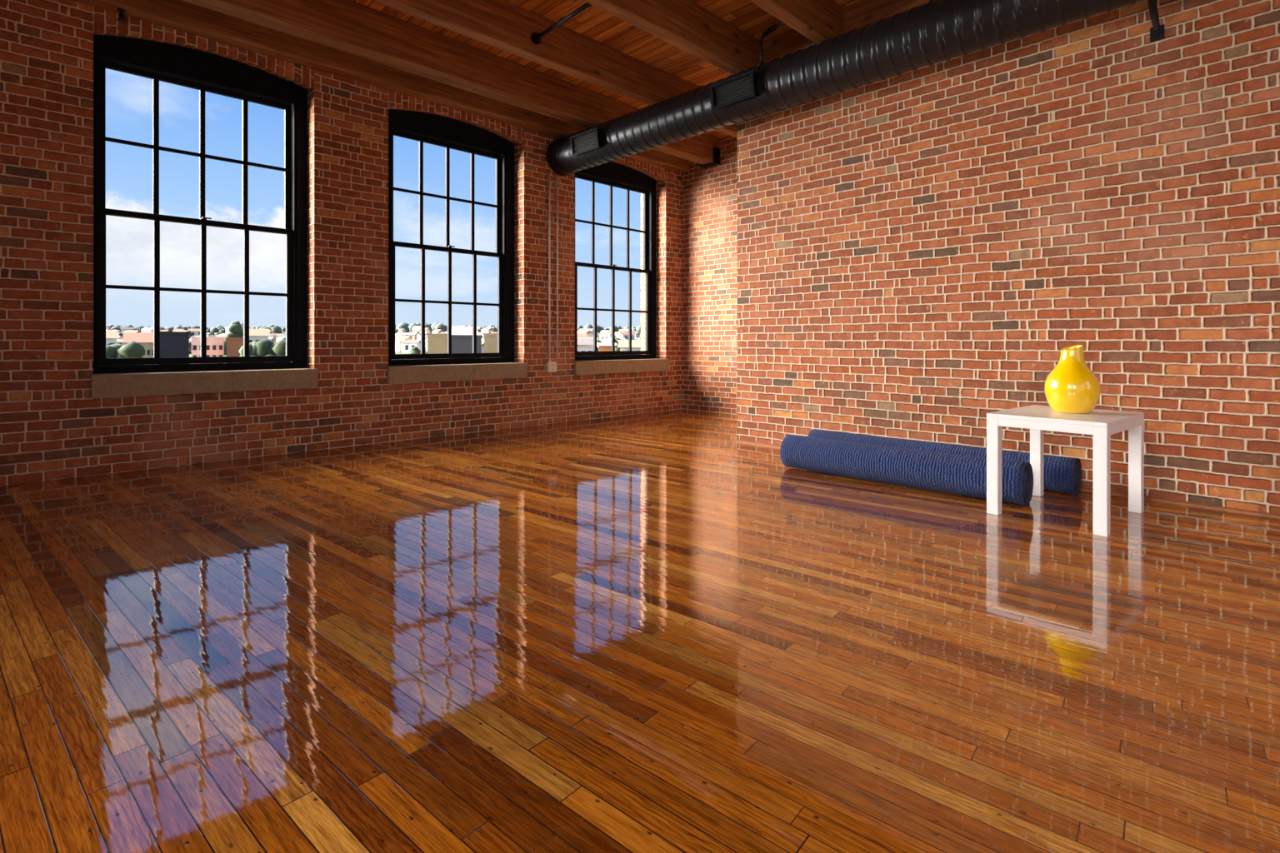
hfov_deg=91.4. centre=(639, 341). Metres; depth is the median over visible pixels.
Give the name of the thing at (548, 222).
conduit
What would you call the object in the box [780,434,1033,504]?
rolled mat
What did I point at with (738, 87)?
vent grille
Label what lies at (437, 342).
warehouse
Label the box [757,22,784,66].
hanger
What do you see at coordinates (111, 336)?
house
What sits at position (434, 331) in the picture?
house
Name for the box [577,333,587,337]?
house
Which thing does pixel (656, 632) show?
floor
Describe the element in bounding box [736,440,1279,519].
trim
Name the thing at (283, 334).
ground
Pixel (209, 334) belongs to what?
house
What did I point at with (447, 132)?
window
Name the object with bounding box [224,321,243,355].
round tree
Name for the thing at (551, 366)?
outlet box
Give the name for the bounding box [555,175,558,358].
conduit
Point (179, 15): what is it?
ceiling beam
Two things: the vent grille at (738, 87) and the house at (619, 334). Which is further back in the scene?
the house at (619, 334)
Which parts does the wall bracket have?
wall plate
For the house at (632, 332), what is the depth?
342.71 m
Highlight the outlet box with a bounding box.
[546,358,556,372]
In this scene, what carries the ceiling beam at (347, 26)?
attached to the ceiling
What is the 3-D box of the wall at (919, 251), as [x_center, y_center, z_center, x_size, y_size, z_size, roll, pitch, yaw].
[4.436,-1.030,4.260,2.180,4.060,7.680,0,0,-44]
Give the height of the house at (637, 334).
6.132 m
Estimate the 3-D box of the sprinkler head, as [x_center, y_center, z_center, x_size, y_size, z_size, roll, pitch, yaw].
[-3.907,-2.458,4.712,0.064,0.084,0.064,0,0,-44]
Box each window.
[90,34,318,398]
[387,109,527,384]
[574,161,669,374]
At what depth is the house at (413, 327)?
400.66 m
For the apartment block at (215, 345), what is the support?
on the ground
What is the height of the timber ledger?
0.216 m
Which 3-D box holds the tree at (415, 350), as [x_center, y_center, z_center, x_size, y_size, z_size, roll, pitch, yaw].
[-74.249,3.905,205.038,4.314,4.541,4.067,0,0,26]
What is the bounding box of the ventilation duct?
[546,0,1144,175]
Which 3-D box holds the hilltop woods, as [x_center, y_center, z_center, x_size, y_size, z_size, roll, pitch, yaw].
[-228.373,-10.290,559.663,433.343,13.652,515.452,0,0,-44]
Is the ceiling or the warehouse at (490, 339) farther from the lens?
the warehouse at (490, 339)
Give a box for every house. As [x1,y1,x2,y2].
[105,330,118,344]
[116,339,126,345]
[120,327,134,334]
[123,330,140,333]
[123,332,155,364]
[141,327,160,332]
[173,330,187,331]
[187,329,199,336]
[199,332,214,336]
[249,329,269,343]
[275,336,285,341]
[395,335,412,339]
[395,339,407,351]
[400,332,419,339]
[400,340,420,353]
[411,325,425,332]
[414,327,430,334]
[416,334,426,339]
[432,330,444,333]
[451,326,478,334]
[477,332,490,335]
[481,327,494,332]
[481,342,484,353]
[577,330,593,337]
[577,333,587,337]
[577,338,593,351]
[580,328,593,332]
[596,342,616,355]
[599,332,611,342]
[600,330,611,333]
[607,337,625,342]
[615,331,634,339]
[617,340,640,350]
[619,329,628,332]
[624,330,636,339]
[635,332,639,339]
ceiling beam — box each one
[71,0,689,172]
[181,0,719,168]
[372,0,737,138]
[582,0,759,74]
[749,0,843,44]
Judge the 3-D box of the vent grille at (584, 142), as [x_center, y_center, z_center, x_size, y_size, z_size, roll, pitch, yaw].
[-0.603,-2.224,6.968,0.049,0.168,0.417,0,0,-44]
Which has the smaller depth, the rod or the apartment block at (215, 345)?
the rod
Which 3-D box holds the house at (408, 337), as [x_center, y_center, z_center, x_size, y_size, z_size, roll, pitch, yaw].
[-101.418,1.314,265.413,7.826,7.672,6.178,0,0,2]
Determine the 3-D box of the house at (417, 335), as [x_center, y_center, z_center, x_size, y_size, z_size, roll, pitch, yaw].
[-106.439,-0.252,307.758,5.588,7.133,4.767,0,0,-44]
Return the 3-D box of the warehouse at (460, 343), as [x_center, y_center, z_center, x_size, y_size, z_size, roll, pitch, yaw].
[-29.681,4.970,106.895,5.177,12.026,6.300,0,0,-16]
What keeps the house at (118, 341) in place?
on the ground
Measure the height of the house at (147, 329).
9.235 m
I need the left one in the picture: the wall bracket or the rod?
the rod
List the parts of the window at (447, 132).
sill, sash, sash, sill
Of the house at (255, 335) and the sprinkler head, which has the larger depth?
the house at (255, 335)
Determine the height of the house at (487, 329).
8.334 m
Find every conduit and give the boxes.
[546,173,550,359]
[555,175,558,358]
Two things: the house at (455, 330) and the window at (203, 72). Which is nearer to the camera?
the window at (203, 72)
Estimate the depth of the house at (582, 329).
363.88 m
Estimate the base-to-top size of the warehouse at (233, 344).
11.900 m
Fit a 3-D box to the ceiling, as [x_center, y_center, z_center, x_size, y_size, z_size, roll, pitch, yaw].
[0.349,-2.935,2.316,10.740,0.150,10.620,0,0,-44]
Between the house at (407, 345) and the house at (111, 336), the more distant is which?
the house at (407, 345)
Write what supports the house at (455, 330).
on the ground
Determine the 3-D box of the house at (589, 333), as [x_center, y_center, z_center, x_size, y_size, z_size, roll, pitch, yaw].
[-27.688,-0.592,308.199,8.302,9.786,6.554,0,0,44]
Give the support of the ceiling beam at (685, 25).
attached to the ceiling
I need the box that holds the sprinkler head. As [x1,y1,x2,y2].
[115,8,126,23]
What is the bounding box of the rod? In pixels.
[530,2,591,44]
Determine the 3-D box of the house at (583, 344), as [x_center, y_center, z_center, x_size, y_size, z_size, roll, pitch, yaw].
[-11.287,4.597,124.487,4.624,10.513,10.000,0,0,-5]
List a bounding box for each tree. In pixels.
[189,341,191,354]
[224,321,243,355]
[408,346,420,354]
[615,344,619,350]
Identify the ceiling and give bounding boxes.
[350,0,863,138]
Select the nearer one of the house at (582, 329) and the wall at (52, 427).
the wall at (52, 427)
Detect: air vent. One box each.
[570,126,603,156]
[710,69,759,109]
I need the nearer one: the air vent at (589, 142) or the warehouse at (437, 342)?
the air vent at (589, 142)
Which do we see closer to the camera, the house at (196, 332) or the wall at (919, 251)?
the wall at (919, 251)
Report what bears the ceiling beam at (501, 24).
attached to the ceiling
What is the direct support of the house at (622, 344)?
on the ground
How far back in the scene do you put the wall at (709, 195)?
8.87 m
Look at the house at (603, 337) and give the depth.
314.95 m
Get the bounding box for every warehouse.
[225,337,243,363]
[426,333,447,359]
[451,335,482,358]
[483,333,497,353]
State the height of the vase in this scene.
0.395 m
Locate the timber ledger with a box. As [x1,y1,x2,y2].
[762,0,929,62]
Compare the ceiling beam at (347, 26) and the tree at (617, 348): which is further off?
the tree at (617, 348)
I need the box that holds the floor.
[0,409,1279,852]
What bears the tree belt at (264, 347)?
on the ground
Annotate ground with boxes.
[122,330,640,364]
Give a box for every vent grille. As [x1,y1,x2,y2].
[572,131,596,153]
[713,75,751,105]
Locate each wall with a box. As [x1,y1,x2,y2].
[0,0,681,485]
[681,135,737,414]
[737,0,1279,514]
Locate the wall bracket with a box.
[1147,0,1164,42]
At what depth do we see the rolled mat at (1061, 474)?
4.31 m
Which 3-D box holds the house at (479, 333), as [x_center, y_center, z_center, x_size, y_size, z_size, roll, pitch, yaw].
[-76.843,-0.402,307.621,6.747,8.485,5.755,0,0,19]
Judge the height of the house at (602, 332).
6.452 m
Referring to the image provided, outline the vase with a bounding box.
[1044,345,1100,414]
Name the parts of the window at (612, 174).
sill, sash, sash, stop moulding, sill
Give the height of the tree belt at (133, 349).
13.558 m
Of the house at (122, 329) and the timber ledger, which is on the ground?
the house at (122, 329)
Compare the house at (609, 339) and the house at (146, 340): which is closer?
the house at (146, 340)
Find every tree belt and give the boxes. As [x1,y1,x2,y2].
[105,340,145,365]
[238,339,285,363]
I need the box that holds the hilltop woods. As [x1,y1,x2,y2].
[105,321,640,333]
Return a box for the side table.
[986,405,1144,536]
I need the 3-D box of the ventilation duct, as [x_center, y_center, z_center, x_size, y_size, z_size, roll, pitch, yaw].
[2.387,-2.235,4.213,0.507,0.488,9.683,0,0,-44]
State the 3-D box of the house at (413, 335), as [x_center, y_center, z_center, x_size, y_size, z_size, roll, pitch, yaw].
[-124.110,-1.142,337.599,8.504,7.414,6.074,0,0,8]
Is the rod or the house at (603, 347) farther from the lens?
the house at (603, 347)
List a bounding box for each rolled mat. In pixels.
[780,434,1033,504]
[807,429,1081,494]
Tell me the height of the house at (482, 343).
6.784 m
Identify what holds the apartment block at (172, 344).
on the ground
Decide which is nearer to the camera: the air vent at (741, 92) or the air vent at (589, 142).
the air vent at (741, 92)
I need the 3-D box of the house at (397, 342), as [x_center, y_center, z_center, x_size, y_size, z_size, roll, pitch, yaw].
[-92.357,2.830,242.033,7.905,7.727,6.241,0,0,44]
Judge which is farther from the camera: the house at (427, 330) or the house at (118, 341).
the house at (427, 330)
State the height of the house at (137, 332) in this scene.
8.061 m
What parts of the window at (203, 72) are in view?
sill, sash, sash, sill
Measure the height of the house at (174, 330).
6.895 m
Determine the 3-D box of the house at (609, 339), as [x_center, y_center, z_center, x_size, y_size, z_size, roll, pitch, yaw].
[-10.701,1.334,285.645,7.908,6.606,5.649,0,0,-43]
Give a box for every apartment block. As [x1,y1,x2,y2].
[160,331,189,357]
[190,336,224,364]
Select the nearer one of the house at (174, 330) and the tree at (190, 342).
the tree at (190, 342)
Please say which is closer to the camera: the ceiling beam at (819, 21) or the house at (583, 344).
the ceiling beam at (819, 21)
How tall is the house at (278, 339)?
6.183 m
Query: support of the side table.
on the floor
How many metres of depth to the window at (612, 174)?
8.68 m
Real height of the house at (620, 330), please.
7.238 m

